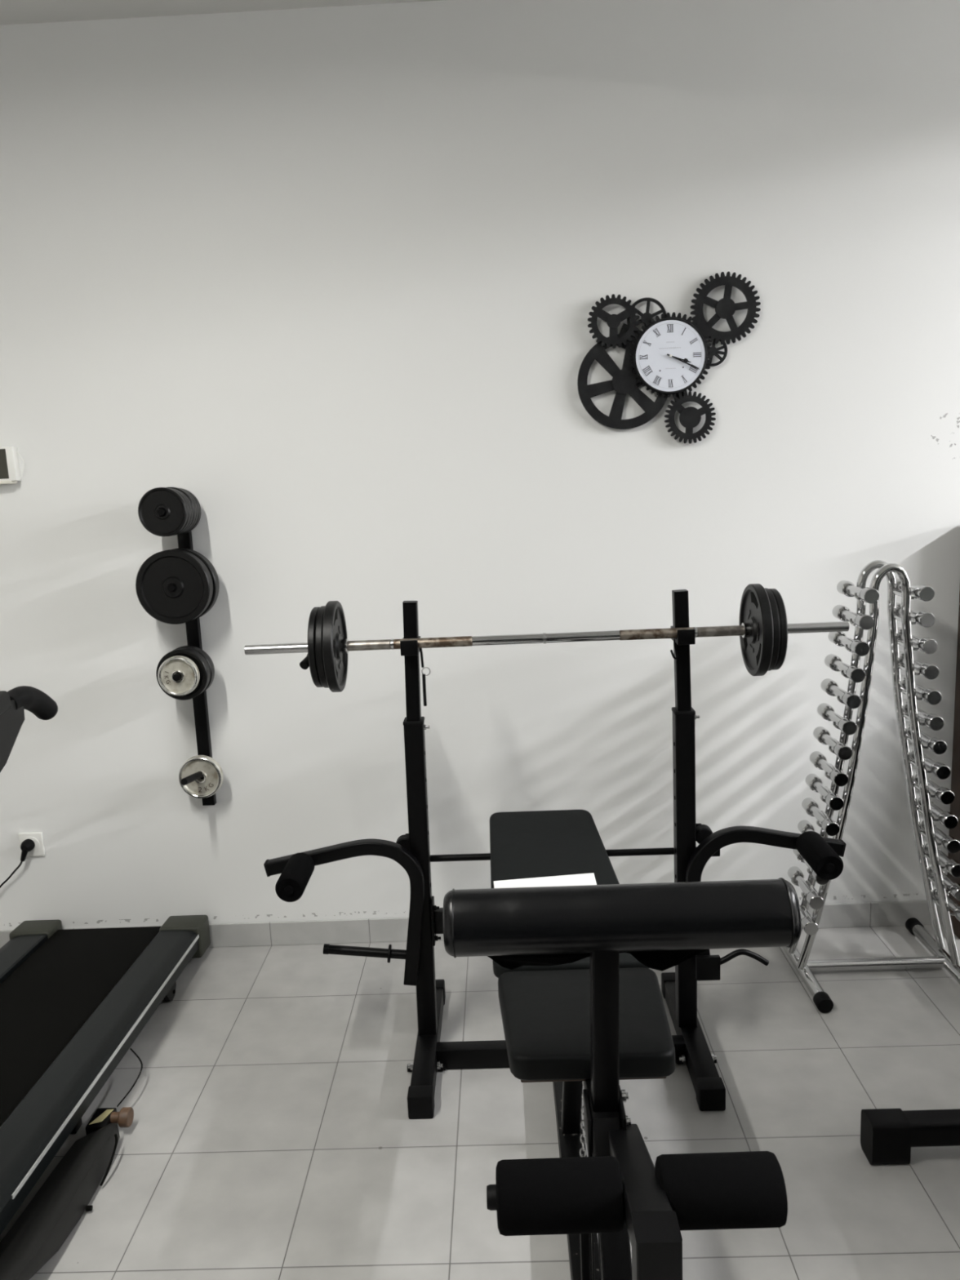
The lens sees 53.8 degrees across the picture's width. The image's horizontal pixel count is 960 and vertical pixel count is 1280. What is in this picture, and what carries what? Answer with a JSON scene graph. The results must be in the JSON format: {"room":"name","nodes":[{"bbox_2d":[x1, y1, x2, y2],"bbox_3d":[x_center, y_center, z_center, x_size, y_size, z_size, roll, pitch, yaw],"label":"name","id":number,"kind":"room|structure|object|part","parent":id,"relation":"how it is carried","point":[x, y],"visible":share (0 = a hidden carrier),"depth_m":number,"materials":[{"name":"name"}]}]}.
{"room":"home gym","nodes":[
{"label":"home gym","id":0,"kind":"room"},
{"bbox_2d":[0,0,443,25],"bbox_3d":[3.371,-1.435,-1.069,12.300,0.100,7.903,-2,10,1],"label":"ceiling","id":1,"kind":"structure","parent":0,"point":[11,11],"depth_m":2.80,"materials":[{"name":"grey paint"}]},
{"bbox_2d":[0,0,959,930],"bbox_3d":[3.506,-0.577,3.038,12.100,3.000,0.100,-2,10,1],"label":"wall","id":2,"kind":"structure","parent":0,"point":[330,279],"depth_m":3.03,"materials":[{"name":"white paint"}]},
{"bbox_2d":[0,446,24,484],"bbox_3d":[-1.625,-0.558,3.057,0.308,0.116,0.049,-2,10,1],"label":"wall panel","id":3,"kind":"object","parent":2,"relation":"attached to","point":[10,473],"visible":1,"depth_m":3.04,"materials":[{"name":"white plastic"}]},
{"bbox_2d":[0,839,35,888],"bbox_3d":[-1.746,0.953,3.070,0.223,0.431,0.623,1,10,21],"label":"plug","id":4,"kind":"object","parent":2,"relation":"attached to","point":[28,845],"visible":1,"depth_m":3.26,"materials":[{"name":"black plastic"}]},
{"bbox_3d":[-1.754,0.988,3.058,0.199,0.368,0.591,1,10,18],"label":"cord","id":5,"kind":"part","parent":4,"relation":"part of","materials":[{"name":"black rubber"}]},
{"bbox_2d":[17,831,45,856],"bbox_3d":[-1.560,0.712,3.294,0.084,0.087,0.013,-2,10,1],"label":"wall socket","id":6,"kind":"object","parent":2,"relation":"attached to","point":[38,850],"visible":0.82,"depth_m":3.29,"materials":[{"name":"white plastic"}]},
{"bbox_2d":[157,507,216,805],"bbox_3d":[-0.951,0.076,3.053,0.044,1.028,0.248,-2,10,1],"label":"holder","id":7,"kind":"object","parent":2,"relation":"attached to","point":[184,540],"visible":0.54,"depth_m":3.17,"materials":[{"name":"black metal"}]},
{"bbox_2d":[137,487,188,536],"bbox_3d":[-0.971,-0.393,2.904,0.149,0.149,0.024,-2,10,1],"label":"weight plate","id":8,"kind":"object","parent":7,"relation":"on","point":[175,518],"visible":0.98,"depth_m":2.90,"materials":[{"name":"black metal"}]},
{"bbox_2d":[135,549,213,624],"bbox_3d":[-0.961,-0.167,2.978,0.233,0.233,0.040,-2,10,1],"label":"weight plate","id":9,"kind":"object","parent":7,"relation":"on","point":[193,580],"visible":0.97,"depth_m":2.96,"materials":[{"name":"black metal"}]},
{"bbox_2d":[161,487,191,536],"bbox_3d":[-0.971,-0.396,2.930,0.149,0.149,0.024,-2,10,1],"label":"weight plate","id":10,"kind":"object","parent":7,"relation":"on","point":[181,494],"visible":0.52,"depth_m":2.93,"materials":[{"name":"black metal"}]},
{"bbox_2d":[157,655,199,696],"bbox_3d":[-0.949,0.114,2.984,0.127,0.127,0.027,-2,10,1],"label":"weight plate","id":11,"kind":"object","parent":7,"relation":"on","point":[189,671],"visible":0.98,"depth_m":2.98,"materials":[{"name":"white metal"}]},
{"bbox_2d":[168,487,196,533],"bbox_3d":[-0.970,-0.406,2.982,0.149,0.149,0.024,-2,10,1],"label":"weight plate","id":12,"kind":"object","parent":7,"relation":"on","point":[185,493],"visible":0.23,"depth_m":2.97,"materials":[{"name":"black metal"}]},
{"bbox_2d":[172,488,193,535],"bbox_3d":[-0.970,-0.399,2.956,0.147,0.147,0.024,-2,10,1],"label":"weight plate","id":13,"kind":"object","parent":7,"relation":"on","point":[186,497],"visible":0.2,"depth_m":2.95,"materials":[{"name":"black metal"}]},
{"bbox_2d":[155,648,210,700],"bbox_3d":[-0.948,0.109,3.028,0.164,0.164,0.036,-2,10,1],"label":"weight plate","id":14,"kind":"object","parent":7,"relation":"on","point":[200,661],"visible":0.41,"depth_m":3.01,"materials":[{"name":"black metal"}]},
{"bbox_2d":[179,488,198,533],"bbox_3d":[-0.969,-0.409,3.007,0.147,0.147,0.024,-2,10,1],"label":"weight plate","id":15,"kind":"object","parent":7,"relation":"on","point":[189,494],"visible":0.21,"depth_m":3.00,"materials":[{"name":"black metal"}]},
{"bbox_2d":[178,488,200,534],"bbox_3d":[-0.969,-0.413,3.034,0.147,0.147,0.024,-2,10,1],"label":"weight plate","id":16,"kind":"object","parent":7,"relation":"on","point":[192,494],"visible":0.16,"depth_m":3.03,"materials":[{"name":"black metal"}]},
{"bbox_2d":[174,645,214,694],"bbox_3d":[-0.948,0.102,3.072,0.166,0.166,0.036,-2,10,1],"label":"weight plate","id":17,"kind":"object","parent":7,"relation":"on","point":[201,651],"visible":0.15,"depth_m":3.06,"materials":[{"name":"black metal"}]},
{"bbox_2d":[173,547,219,621],"bbox_3d":[-0.959,-0.176,3.042,0.235,0.235,0.040,-2,10,1],"label":"weight plate","id":18,"kind":"object","parent":7,"relation":"on","point":[210,566],"visible":0.14,"depth_m":3.03,"materials":[{"name":"black metal"}]},
{"bbox_2d":[178,755,223,798],"bbox_3d":[-0.931,0.457,3.161,0.144,0.144,0.029,-2,10,1],"label":"weight plate","id":19,"kind":"object","parent":7,"relation":"on","point":[212,772],"visible":0.91,"depth_m":3.15,"materials":[{"name":"white metal"}]},
{"bbox_2d":[0,900,942,948],"bbox_3d":[3.567,0.866,3.233,12.100,0.088,0.008,-2,10,1],"label":"baseboard","id":20,"kind":"structure","parent":2,"relation":"attached to","point":[896,913],"depth_m":3.33,"materials":[{"name":"grey tile"}]},
{"bbox_2d":[577,271,760,444],"bbox_3d":[0.590,-0.874,2.963,0.571,0.515,0.033,-2,10,1],"label":"clock","id":21,"kind":"object","parent":2,"relation":"attached to","point":[669,355],"visible":1,"depth_m":2.96,"materials":[{"name":"black metal"}]},
{"bbox_3d":[0.572,-0.869,2.978,0.294,0.258,0.004,-2,10,1],"label":"frame","id":22,"kind":"part","parent":21,"relation":"part of","materials":[{"name":"black metal"}]},
{"bbox_2d":[0,924,959,1279],"bbox_3d":[3.504,1.617,-0.541,12.300,0.100,7.903,-2,10,1],"label":"floor","id":23,"kind":"structure","parent":0,"point":[271,1135],"depth_m":2.37,"materials":[{"name":"grey tile"}]},
{"bbox_2d":[0,685,210,1279],"bbox_3d":[-1.297,0.660,2.108,0.794,1.293,2.282,-2,10,1],"label":"treadmill","id":24,"kind":"object","parent":23,"relation":"on","point":[73,1002],"visible":1,"depth_m":2.48,"materials":[{"name":"black rubber"}]},
{"bbox_3d":[-1.000,0.194,1.776,0.044,0.109,0.407,-2,10,1],"label":"handrail","id":25,"kind":"part","parent":24,"relation":"part of","materials":[{"name":"black plastic"}]},
{"bbox_3d":[-1.550,1.138,2.476,0.131,0.139,1.535,-2,10,1],"label":"rail","id":26,"kind":"part","parent":24,"relation":"part of","materials":[{"name":"black plastic"}]},
{"bbox_3d":[-0.954,1.246,1.931,0.112,0.169,0.849,-2,10,4],"label":"arm","id":27,"kind":"part","parent":24,"relation":"part of","materials":[{"name":"black plastic"}]},
{"bbox_3d":[-1.034,1.117,2.463,0.131,0.139,1.535,-2,10,1],"label":"rail","id":28,"kind":"part","parent":24,"relation":"part of","materials":[{"name":"black plastic"}]},
{"bbox_3d":[-0.906,1.206,2.393,0.047,0.046,0.046,-2,10,1],"label":"knob","id":29,"kind":"part","parent":24,"relation":"part of","materials":[{"name":"brown wood"}]},
{"bbox_2d":[263,589,845,1279],"bbox_3d":[0.183,0.615,2.022,1.547,1.285,1.666,-2,10,1],"label":"weight bench","id":30,"kind":"object","parent":23,"relation":"on","point":[581,1002],"visible":1,"depth_m":1.86,"materials":[{"name":"black metal"}]},
{"bbox_3d":[-0.358,0.745,2.574,0.421,0.416,0.033,-2,10,1],"label":"arm","id":31,"kind":"part","parent":30,"relation":"part of","materials":[{"name":"black metal"}]},
{"bbox_2d":[400,635,420,655],"bbox_3d":[-0.181,0.013,2.478,0.045,0.039,0.099,-2,10,1],"label":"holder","id":32,"kind":"object","parent":30,"relation":"on","point":[407,647],"depth_m":2.43,"materials":[{"name":"black metal"}]},
{"bbox_3d":[-0.180,0.062,2.507,0.045,0.331,0.037,-2,10,1],"label":"telescopic post","id":33,"kind":"part","parent":30,"relation":"part of","materials":[{"name":"black metal"}]},
{"bbox_3d":[-0.152,0.046,2.469,0.008,0.051,0.012,-9,12,-33],"label":"pin cord","id":34,"kind":"part","parent":30,"relation":"part of","materials":[{"name":"black rubber"}]},
{"bbox_2d":[493,872,596,888],"bbox_3d":[0.171,0.657,2.382,0.263,0.064,0.165,-3,10,-2],"label":"booklet","id":35,"kind":"object","parent":30,"relation":"on","point":[582,879],"visible":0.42,"depth_m":2.44,"materials":[{"name":"white paper"}]},
{"bbox_2d":[244,621,848,654],"bbox_3d":[0.166,-0.004,2.448,1.556,0.039,0.039,-2,10,1],"label":"barbell","id":36,"kind":"object","parent":30,"relation":"on","point":[744,630],"visible":0.94,"depth_m":2.44,"materials":[{"name":"rusted steel"},{"name":"chrome"}]},
{"bbox_2d":[299,653,309,669],"bbox_3d":[-0.436,0.036,2.437,0.029,0.066,0.101,0,10,12],"label":"clamp","id":37,"kind":"object","parent":36,"relation":"attached to","point":[304,664],"visible":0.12,"depth_m":2.40,"materials":[{"name":"black plastic"}]},
{"bbox_2d":[307,606,323,687],"bbox_3d":[-0.418,0.018,2.463,0.018,0.209,0.209,-2,10,1],"label":"weight plate","id":38,"kind":"object","parent":36,"relation":"on","point":[312,620],"visible":0.41,"depth_m":2.37,"materials":[{"name":"black metal"}]},
{"bbox_2d":[315,605,328,688],"bbox_3d":[-0.399,0.018,2.462,0.019,0.213,0.213,-2,10,1],"label":"weight plate","id":39,"kind":"object","parent":36,"relation":"on","point":[318,626],"visible":0.25,"depth_m":2.37,"materials":[{"name":"black metal"}]},
{"bbox_2d":[321,600,347,692],"bbox_3d":[-0.375,0.017,2.462,0.026,0.237,0.237,-2,10,1],"label":"weight plate","id":40,"kind":"object","parent":36,"relation":"on","point":[334,624],"visible":0.94,"depth_m":2.40,"materials":[{"name":"black metal"}]},
{"bbox_2d":[738,583,773,675],"bbox_3d":[0.709,-0.026,2.435,0.026,0.237,0.237,-2,10,1],"label":"weight plate","id":41,"kind":"object","parent":36,"relation":"on","point":[755,609],"visible":0.89,"depth_m":2.39,"materials":[{"name":"black metal"}]},
{"bbox_2d":[764,587,780,671],"bbox_3d":[0.732,-0.027,2.434,0.019,0.213,0.213,-2,10,1],"label":"weight plate","id":42,"kind":"object","parent":36,"relation":"on","point":[776,627],"visible":0.18,"depth_m":2.34,"materials":[{"name":"black metal"}]},
{"bbox_2d":[768,588,787,670],"bbox_3d":[0.751,-0.028,2.434,0.018,0.209,0.209,-2,10,1],"label":"weight plate","id":43,"kind":"object","parent":36,"relation":"on","point":[780,605],"visible":0.32,"depth_m":2.34,"materials":[{"name":"black metal"}]},
{"bbox_3d":[0.223,0.597,2.635,0.880,0.022,0.019,-2,10,1],"label":"backrest rod","id":44,"kind":"part","parent":30,"relation":"part of","materials":[{"name":"black metal"}]},
{"bbox_3d":[0.213,0.642,2.478,0.374,0.222,0.562,-2,10,1],"label":"backrest","id":45,"kind":"part","parent":30,"relation":"part of","materials":[{"name":"black leather"}]},
{"bbox_3d":[0.217,1.016,2.208,0.059,0.318,0.090,-2,10,1],"label":"seat post","id":46,"kind":"part","parent":30,"relation":"part of","materials":[{"name":"black metal"}]},
{"bbox_3d":[0.220,1.049,2.006,0.028,0.273,0.014,-2,10,1],"label":"chain","id":47,"kind":"part","parent":30,"relation":"part of","materials":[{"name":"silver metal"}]},
{"bbox_3d":[0.221,0.813,2.030,0.364,0.058,0.342,-2,10,1],"label":"seat","id":48,"kind":"part","parent":30,"relation":"part of","materials":[{"name":"black leather"}]},
{"bbox_3d":[0.239,0.870,2.015,0.054,0.050,0.520,-2,10,1],"label":"seat frame","id":49,"kind":"part","parent":30,"relation":"part of","materials":[{"name":"black metal"}]},
{"bbox_3d":[0.233,0.736,1.766,0.053,0.414,0.077,-2,10,1],"label":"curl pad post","id":50,"kind":"part","parent":30,"relation":"part of","materials":[{"name":"black metal"}]},
{"bbox_3d":[0.239,1.091,1.680,0.052,0.385,0.304,-2,10,1],"label":"leg","id":51,"kind":"part","parent":30,"relation":"part of","materials":[{"name":"black metal"}]},
{"bbox_3d":[0.530,0.034,2.490,0.044,0.331,0.037,-2,10,1],"label":"telescopic post","id":52,"kind":"part","parent":30,"relation":"part of","materials":[{"name":"black metal"}]},
{"bbox_2d":[671,626,695,644],"bbox_3d":[0.527,-0.015,2.460,0.045,0.039,0.099,-2,10,1],"label":"cup","id":53,"kind":"object","parent":30,"relation":"on","point":[684,637],"depth_m":2.41,"materials":[{"name":"black metal"}]},
{"bbox_3d":[0.616,0.886,2.559,0.065,0.068,0.016,-2,10,1],"label":"lever plate","id":54,"kind":"part","parent":30,"relation":"part of","materials":[{"name":"black metal"}]},
{"bbox_3d":[0.694,0.862,2.556,0.170,0.062,0.021,-2,10,1],"label":"lever","id":55,"kind":"part","parent":30,"relation":"part of","materials":[{"name":"black metal"}]},
{"bbox_3d":[0.762,0.699,2.546,0.413,0.414,0.033,-2,10,1],"label":"arm","id":56,"kind":"part","parent":30,"relation":"part of","materials":[{"name":"black metal"}]},
{"bbox_2d":[782,560,959,1013],"bbox_3d":[1.216,0.407,2.908,0.519,1.302,0.488,-2,10,1],"label":"dumbbell rack","id":57,"kind":"object","parent":23,"relation":"on","point":[804,966],"visible":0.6,"depth_m":2.88,"materials":[{"name":"silver metal"}]},
{"bbox_2d":[787,866,823,909],"bbox_3d":[1.010,0.768,2.944,0.043,0.043,0.222,-2,10,1],"label":"dumbbell","id":58,"kind":"object","parent":57,"relation":"on","point":[815,901],"visible":1,"depth_m":2.91,"materials":[{"name":"grey metal"}]},
{"bbox_3d":[1.010,0.770,2.933,0.028,0.028,0.180,-2,10,1],"label":"handle","id":59,"kind":"part","parent":58,"relation":"part of","materials":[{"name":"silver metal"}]},
{"bbox_2d":[797,819,814,833],"bbox_3d":[1.034,0.614,2.916,0.043,0.043,0.222,-2,10,1],"label":"dumbbell","id":60,"kind":"object","parent":57,"relation":"on","point":[804,825],"visible":0.36,"depth_m":2.99,"materials":[{"name":"grey metal"}]},
{"bbox_3d":[1.034,0.616,2.906,0.028,0.028,0.180,-2,10,1],"label":"handle","id":61,"kind":"part","parent":60,"relation":"part of","materials":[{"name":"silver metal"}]},
{"bbox_2d":[798,899,818,935],"bbox_3d":[0.999,0.850,2.958,0.043,0.043,0.222,-2,10,1],"label":"dumbbell","id":62,"kind":"object","parent":57,"relation":"on","point":[810,926],"visible":0.44,"depth_m":2.85,"materials":[{"name":"grey metal"}]},
{"bbox_3d":[0.999,0.852,2.947,0.028,0.028,0.180,-2,10,1],"label":"handle","id":63,"kind":"part","parent":62,"relation":"part of","materials":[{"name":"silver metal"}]},
{"bbox_2d":[792,848,829,884],"bbox_3d":[1.023,0.691,2.930,0.043,0.043,0.222,-2,10,1],"label":"dumbbell","id":64,"kind":"object","parent":57,"relation":"on","point":[820,881],"visible":0.34,"depth_m":2.83,"materials":[{"name":"grey metal"}]},
{"bbox_3d":[1.023,0.693,2.919,0.028,0.028,0.180,-2,10,1],"label":"handle","id":65,"kind":"part","parent":64,"relation":"part of","materials":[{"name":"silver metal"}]},
{"bbox_2d":[801,797,839,835],"bbox_3d":[1.043,0.540,2.904,0.043,0.043,0.222,-2,10,1],"label":"dumbbell","id":66,"kind":"object","parent":57,"relation":"on","point":[829,826],"visible":0.99,"depth_m":2.87,"materials":[{"name":"grey metal"}]},
{"bbox_3d":[1.042,0.542,2.893,0.028,0.028,0.180,-2,10,1],"label":"handle","id":67,"kind":"part","parent":66,"relation":"part of","materials":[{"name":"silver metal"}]},
{"bbox_2d":[804,773,844,810],"bbox_3d":[1.049,0.462,2.890,0.043,0.043,0.222,-2,10,1],"label":"dumbbell","id":68,"kind":"object","parent":57,"relation":"on","point":[833,800],"visible":0.99,"depth_m":2.85,"materials":[{"name":"grey metal"}]},
{"bbox_3d":[1.049,0.464,2.879,0.028,0.028,0.180,-2,10,1],"label":"handle","id":69,"kind":"part","parent":68,"relation":"part of","materials":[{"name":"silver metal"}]},
{"bbox_2d":[809,751,848,786],"bbox_3d":[1.058,0.390,2.877,0.043,0.043,0.222,-2,10,1],"label":"dumbbell","id":70,"kind":"object","parent":57,"relation":"on","point":[838,777],"visible":0.98,"depth_m":2.84,"materials":[{"name":"grey metal"}]},
{"bbox_3d":[1.058,0.392,2.866,0.028,0.028,0.180,-2,10,1],"label":"handle","id":71,"kind":"part","parent":70,"relation":"part of","materials":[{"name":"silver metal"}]},
{"bbox_2d":[813,726,852,759],"bbox_3d":[1.065,0.311,2.863,0.043,0.043,0.222,-2,10,1],"label":"dumbbell","id":72,"kind":"object","parent":57,"relation":"on","point":[842,750],"visible":0.99,"depth_m":2.82,"materials":[{"name":"grey metal"}]},
{"bbox_3d":[1.064,0.312,2.852,0.028,0.028,0.180,-2,10,1],"label":"handle","id":73,"kind":"part","parent":72,"relation":"part of","materials":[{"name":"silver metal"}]},
{"bbox_2d":[817,702,857,735],"bbox_3d":[1.072,0.236,2.850,0.043,0.043,0.222,-2,10,1],"label":"dumbbell","id":74,"kind":"object","parent":57,"relation":"on","point":[846,726],"visible":1,"depth_m":2.81,"materials":[{"name":"grey metal"}]},
{"bbox_3d":[1.072,0.238,2.839,0.028,0.028,0.180,-2,10,1],"label":"handle","id":75,"kind":"part","parent":74,"relation":"part of","materials":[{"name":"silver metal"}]},
{"bbox_2d":[820,678,861,708],"bbox_3d":[1.079,0.159,2.837,0.043,0.043,0.222,-2,10,1],"label":"dumbbell","id":76,"kind":"object","parent":57,"relation":"on","point":[851,700],"visible":0.98,"depth_m":2.79,"materials":[{"name":"grey metal"}]},
{"bbox_3d":[1.079,0.161,2.826,0.028,0.028,0.180,-2,10,1],"label":"handle","id":77,"kind":"part","parent":76,"relation":"part of","materials":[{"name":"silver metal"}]},
{"bbox_2d":[824,653,865,682],"bbox_3d":[1.086,0.083,2.823,0.043,0.043,0.222,-2,10,1],"label":"dumbbell","id":78,"kind":"object","parent":57,"relation":"on","point":[855,673],"visible":0.98,"depth_m":2.78,"materials":[{"name":"grey metal"}]},
{"bbox_3d":[1.085,0.085,2.812,0.028,0.028,0.180,-2,10,1],"label":"handle","id":79,"kind":"part","parent":78,"relation":"part of","materials":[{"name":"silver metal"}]},
{"bbox_2d":[828,631,869,656],"bbox_3d":[1.092,0.007,2.810,0.043,0.043,0.222,-2,10,1],"label":"dumbbell","id":80,"kind":"object","parent":57,"relation":"on","point":[859,647],"visible":0.91,"depth_m":2.73,"materials":[{"name":"grey metal"}]},
{"bbox_3d":[1.092,0.009,2.799,0.028,0.028,0.180,-2,10,1],"label":"handle","id":81,"kind":"part","parent":80,"relation":"part of","materials":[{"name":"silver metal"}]},
{"bbox_2d":[832,604,874,630],"bbox_3d":[1.100,-0.068,2.797,0.043,0.043,0.222,-2,10,1],"label":"dumbbell","id":82,"kind":"object","parent":57,"relation":"on","point":[864,621],"visible":0.96,"depth_m":2.72,"materials":[{"name":"grey metal"}]},
{"bbox_3d":[1.100,-0.067,2.786,0.028,0.028,0.180,-2,10,1],"label":"handle","id":83,"kind":"part","parent":82,"relation":"part of","materials":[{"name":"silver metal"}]},
{"bbox_2d":[836,580,879,603],"bbox_3d":[1.109,-0.143,2.784,0.043,0.043,0.222,-2,10,1],"label":"dumbbell","id":84,"kind":"object","parent":57,"relation":"on","point":[869,595],"visible":0.97,"depth_m":2.71,"materials":[{"name":"grey metal"}]},
{"bbox_3d":[1.109,-0.141,2.773,0.028,0.028,0.180,-2,10,1],"label":"handle","id":85,"kind":"part","parent":84,"relation":"part of","materials":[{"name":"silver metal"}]},
{"bbox_2d":[896,577,934,601],"bbox_3d":[1.263,-0.149,2.780,0.043,0.043,0.222,-2,10,1],"label":"dumbbell","id":86,"kind":"object","parent":57,"relation":"on","point":[923,593],"visible":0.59,"depth_m":2.67,"materials":[{"name":"grey metal"}]},
{"bbox_3d":[1.263,-0.147,2.769,0.028,0.028,0.180,-2,10,1],"label":"handle","id":87,"kind":"part","parent":86,"relation":"part of","materials":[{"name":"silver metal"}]},
{"bbox_2d":[896,602,935,627],"bbox_3d":[1.271,-0.075,2.793,0.043,0.043,0.222,-2,10,1],"label":"dumbbell","id":88,"kind":"object","parent":57,"relation":"on","point":[924,619],"visible":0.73,"depth_m":2.69,"materials":[{"name":"grey metal"}]},
{"bbox_3d":[1.271,-0.073,2.782,0.028,0.028,0.180,-2,10,1],"label":"handle","id":89,"kind":"part","parent":88,"relation":"part of","materials":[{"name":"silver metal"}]},
{"bbox_2d":[897,626,937,653],"bbox_3d":[1.284,0.000,2.805,0.043,0.043,0.222,-2,10,1],"label":"dumbbell","id":90,"kind":"object","parent":57,"relation":"on","point":[926,645],"visible":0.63,"depth_m":2.70,"materials":[{"name":"grey metal"}]},
{"bbox_3d":[1.284,0.002,2.795,0.028,0.028,0.180,-2,10,1],"label":"handle","id":91,"kind":"part","parent":90,"relation":"part of","materials":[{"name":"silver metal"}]},
{"bbox_2d":[899,650,938,679],"bbox_3d":[1.294,0.074,2.818,0.043,0.043,0.222,-2,10,1],"label":"dumbbell","id":92,"kind":"object","parent":57,"relation":"on","point":[927,670],"visible":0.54,"depth_m":2.71,"materials":[{"name":"grey metal"}]},
{"bbox_3d":[1.294,0.076,2.807,0.028,0.028,0.180,-2,10,1],"label":"handle","id":93,"kind":"part","parent":92,"relation":"part of","materials":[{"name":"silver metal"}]},
{"bbox_2d":[901,674,942,705],"bbox_3d":[1.308,0.147,2.831,0.043,0.043,0.222,-2,10,1],"label":"dumbbell","id":94,"kind":"object","parent":57,"relation":"on","point":[931,696],"visible":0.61,"depth_m":2.73,"materials":[{"name":"grey metal"}]},
{"bbox_3d":[1.307,0.149,2.820,0.028,0.028,0.180,-2,10,1],"label":"handle","id":95,"kind":"part","parent":94,"relation":"part of","materials":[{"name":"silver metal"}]},
{"bbox_2d":[902,698,943,730],"bbox_3d":[1.321,0.223,2.843,0.043,0.043,0.222,-2,10,1],"label":"dumbbell","id":96,"kind":"object","parent":57,"relation":"on","point":[931,721],"visible":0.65,"depth_m":2.74,"materials":[{"name":"grey metal"}]},
{"bbox_3d":[1.321,0.225,2.833,0.028,0.028,0.180,-2,10,1],"label":"handle","id":97,"kind":"part","parent":96,"relation":"part of","materials":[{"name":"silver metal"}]},
{"bbox_2d":[906,720,946,754],"bbox_3d":[1.336,0.293,2.855,0.043,0.043,0.222,-2,10,1],"label":"dumbbell","id":98,"kind":"object","parent":57,"relation":"on","point":[935,744],"visible":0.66,"depth_m":2.76,"materials":[{"name":"grey metal"}]},
{"bbox_3d":[1.336,0.295,2.845,0.028,0.028,0.180,-2,10,1],"label":"handle","id":99,"kind":"part","parent":98,"relation":"part of","materials":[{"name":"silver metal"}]},
{"bbox_2d":[909,744,951,779],"bbox_3d":[1.352,0.367,2.868,0.043,0.043,0.222,-2,10,1],"label":"dumbbell","id":100,"kind":"object","parent":57,"relation":"on","point":[940,770],"visible":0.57,"depth_m":2.77,"materials":[{"name":"grey metal"}]},
{"bbox_3d":[1.352,0.369,2.857,0.028,0.028,0.180,-2,10,1],"label":"handle","id":101,"kind":"part","parent":100,"relation":"part of","materials":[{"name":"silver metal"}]},
{"bbox_2d":[912,768,955,804],"bbox_3d":[1.371,0.443,2.881,0.043,0.043,0.222,-2,10,1],"label":"dumbbell","id":102,"kind":"object","parent":57,"relation":"on","point":[943,794],"visible":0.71,"depth_m":2.79,"materials":[{"name":"grey metal"}]},
{"bbox_3d":[1.370,0.445,2.870,0.028,0.028,0.180,-2,10,1],"label":"handle","id":103,"kind":"part","parent":102,"relation":"part of","materials":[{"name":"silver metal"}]},
{"bbox_2d":[915,791,958,829],"bbox_3d":[1.387,0.517,2.893,0.043,0.043,0.222,-2,10,1],"label":"dumbbell","id":104,"kind":"object","parent":57,"relation":"on","point":[946,819],"visible":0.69,"depth_m":2.80,"materials":[{"name":"grey metal"}]},
{"bbox_3d":[1.387,0.519,2.882,0.028,0.028,0.180,-2,10,1],"label":"handle","id":105,"kind":"part","parent":104,"relation":"part of","materials":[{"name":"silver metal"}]},
{"bbox_2d":[919,813,959,853],"bbox_3d":[1.402,0.592,2.906,0.043,0.043,0.222,-2,10,1],"label":"dumbbell","id":106,"kind":"object","parent":57,"relation":"on","point":[949,843],"visible":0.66,"depth_m":2.81,"materials":[{"name":"grey metal"}]},
{"bbox_3d":[1.402,0.594,2.895,0.028,0.028,0.180,-2,10,1],"label":"handle","id":107,"kind":"part","parent":106,"relation":"part of","materials":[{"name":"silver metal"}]},
{"bbox_2d":[923,836,959,877],"bbox_3d":[1.420,0.666,2.919,0.043,0.043,0.222,-2,10,1],"label":"dumbbell","id":108,"kind":"object","parent":57,"relation":"on","point":[952,866],"visible":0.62,"depth_m":2.83,"materials":[{"name":"grey metal"}]},
{"bbox_3d":[1.420,0.668,2.908,0.028,0.028,0.180,-2,10,1],"label":"handle","id":109,"kind":"part","parent":108,"relation":"part of","materials":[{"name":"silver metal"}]},
{"bbox_2d":[927,859,959,901],"bbox_3d":[1.440,0.741,2.931,0.043,0.043,0.222,-2,10,1],"label":"dumbbell","id":110,"kind":"object","parent":57,"relation":"on","point":[954,888],"visible":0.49,"depth_m":2.86,"materials":[{"name":"grey metal"}]},
{"bbox_3d":[1.439,0.743,2.921,0.028,0.028,0.180,-2,10,1],"label":"handle","id":111,"kind":"part","parent":110,"relation":"part of","materials":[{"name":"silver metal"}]},
{"bbox_2d":[932,883,959,921],"bbox_3d":[1.460,0.815,2.944,0.043,0.043,0.222,-2,10,1],"label":"dumbbell","id":112,"kind":"object","parent":57,"relation":"on","point":[953,904],"visible":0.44,"depth_m":2.91,"materials":[{"name":"grey metal"}]},
{"bbox_3d":[1.460,0.817,2.933,0.028,0.028,0.180,-2,10,1],"label":"handle","id":113,"kind":"part","parent":112,"relation":"part of","materials":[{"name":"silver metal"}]},
{"bbox_2d":[860,1108,959,1164],"bbox_3d":[1.711,0.630,1.450,1.703,1.321,2.200,-2,10,1],"label":"exercise machine","id":114,"kind":"object","parent":23,"relation":"on","point":[887,1135],"visible":1,"depth_m":2.17,"materials":[{"name":"black"}]},
{"bbox_2d":[946,591,959,938],"bbox_3d":[1.882,0.306,3.087,0.604,1.385,0.145,-2,10,1],"label":"cabinet","id":115,"kind":"object","parent":23,"relation":"on","point":[955,780],"visible":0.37,"depth_m":3.15,"materials":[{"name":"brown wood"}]}
]}

